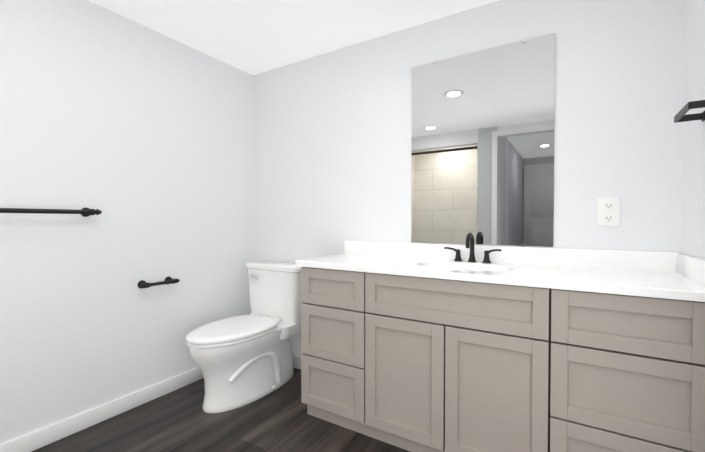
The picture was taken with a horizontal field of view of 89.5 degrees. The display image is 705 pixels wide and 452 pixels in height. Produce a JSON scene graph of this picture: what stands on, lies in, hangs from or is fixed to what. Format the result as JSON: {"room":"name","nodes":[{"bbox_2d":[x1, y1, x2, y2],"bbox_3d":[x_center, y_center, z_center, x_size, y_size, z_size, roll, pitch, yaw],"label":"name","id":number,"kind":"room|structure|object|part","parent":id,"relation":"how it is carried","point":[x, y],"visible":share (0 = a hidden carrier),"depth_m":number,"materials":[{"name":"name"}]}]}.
{"room":"bathroom","nodes":[
{"label":"bathroom","id":0,"kind":"room"},
{"bbox_2d":[0,0,253,443],"bbox_3d":[-1.653,-0.052,1.367,0.100,2.147,3.250,1,1,32],"label":"wall","id":1,"kind":"structure","parent":0,"point":[139,136],"depth_m":1.87,"materials":[{"name":"paint"}]},
{"bbox_2d":[0,207,101,216],"bbox_3d":[-1.461,-0.065,1.509,0.075,0.048,0.686,1,1,32],"label":"towel rail","id":2,"kind":"object","parent":1,"relation":"attached to","point":[85,212],"visible":1,"depth_m":1.62,"materials":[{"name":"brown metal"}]},
{"bbox_2d":[0,367,202,451],"bbox_3d":[-1.422,0.975,1.651,0.012,0.085,2.550,1,1,32],"label":"baseboard","id":3,"kind":"structure","parent":1,"relation":"attached to","point":[42,437],"depth_m":1.82,"materials":[{"name":"paint"}]},
{"bbox_2d":[138,276,179,288],"bbox_3d":[-1.125,0.331,2.066,0.069,0.048,0.230,1,1,32],"label":"toilet paper holder","id":4,"kind":"object","parent":1,"relation":"attached to","point":[144,284],"visible":1,"depth_m":2.03,"materials":[{"name":"brown metal"}]},
{"bbox_2d":[32,368,409,451],"bbox_3d":[-1.054,1.069,-0.074,2.652,0.050,5.300,1,1,32],"label":"floor","id":5,"kind":"structure","parent":0,"point":[279,419],"depth_m":1.76,"materials":[{"name":"brown wood"}]},
{"bbox_2d":[186,260,302,412],"bbox_3d":[-0.641,0.633,2.178,0.475,0.752,0.776,1,1,32],"label":"toilet","id":6,"kind":"object","parent":5,"relation":"on","point":[241,360],"visible":1,"depth_m":2.09,"materials":[{"name":"ceramic"}]},
{"bbox_2d":[295,241,704,451],"bbox_3d":[0.513,0.560,1.656,1.609,0.914,0.490,1,1,32],"label":"bathroom vanity","id":7,"kind":"object","parent":5,"relation":"on","point":[419,347],"visible":1,"depth_m":1.40,"materials":[{"name":"paint"}]},
{"bbox_2d":[295,241,704,301],"bbox_3d":[0.513,0.205,1.651,1.609,0.205,0.490,1,1,32],"label":"countertop","id":8,"kind":"structure","parent":7,"relation":"on","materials":[{"name":"stone"}]},
{"bbox_2d":[444,233,500,262],"bbox_3d":[0.584,0.107,1.764,0.279,0.148,0.124,1,1,32],"label":"faucet","id":9,"kind":"object","parent":8,"relation":"on","point":[470,240],"visible":1,"depth_m":1.78,"materials":[{"name":"brown metal"}]},
{"bbox_2d":[89,0,497,74],"bbox_3d":[-1.054,-1.133,-0.108,2.652,0.060,5.300,1,1,32],"label":"ceiling","id":10,"kind":"structure","parent":0,"point":[253,37],"depth_m":1.98,"materials":[{"name":"paint"}]},
{"bbox_2d":[253,0,684,356],"bbox_3d":[0.310,-0.064,2.116,2.652,2.147,0.110,1,1,32],"label":"wall","id":11,"kind":"structure","parent":0,"point":[332,143],"depth_m":1.82,"materials":[{"name":"paint"}]},
{"bbox_2d":[292,355,300,369],"bbox_3d":[-0.393,0.961,2.506,0.838,0.085,0.012,1,1,32],"label":"baseboard","id":12,"kind":"structure","parent":11,"relation":"attached to","point":[297,362],"depth_m":2.50,"materials":[{"name":"paint"}]},
{"bbox_3d":[0.640,-0.404,1.847,0.710,1.004,0.008,1,1,32],"label":"mirror","id":13,"kind":"part","parent":11,"relation":"part of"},
{"bbox_2d":[597,197,620,225],"bbox_3d":[1.121,-0.062,1.556,0.082,0.124,0.008,1,1,32],"label":"electrical outlet plate","id":14,"kind":"object","parent":11,"relation":"attached to","point":[608,211],"visible":1,"depth_m":1.55,"materials":[{"name":"plastic"}]},
{"bbox_2d":[682,0,704,259],"bbox_3d":[0.675,-0.036,0.280,0.100,2.147,2.650,1,1,32],"label":"wall","id":15,"kind":"structure","parent":0,"point":[693,224],"depth_m":1.30,"materials":[{"name":"paint"}]},
{"bbox_2d":[674,100,704,122],"bbox_3d":[1.109,-0.370,1.147,0.077,0.032,0.202,1,1,32],"label":"towel ring","id":16,"kind":"object","parent":15,"relation":"attached to","point":[680,116],"visible":1,"depth_m":1.19,"materials":[{"name":"brown metal"}]}
]}

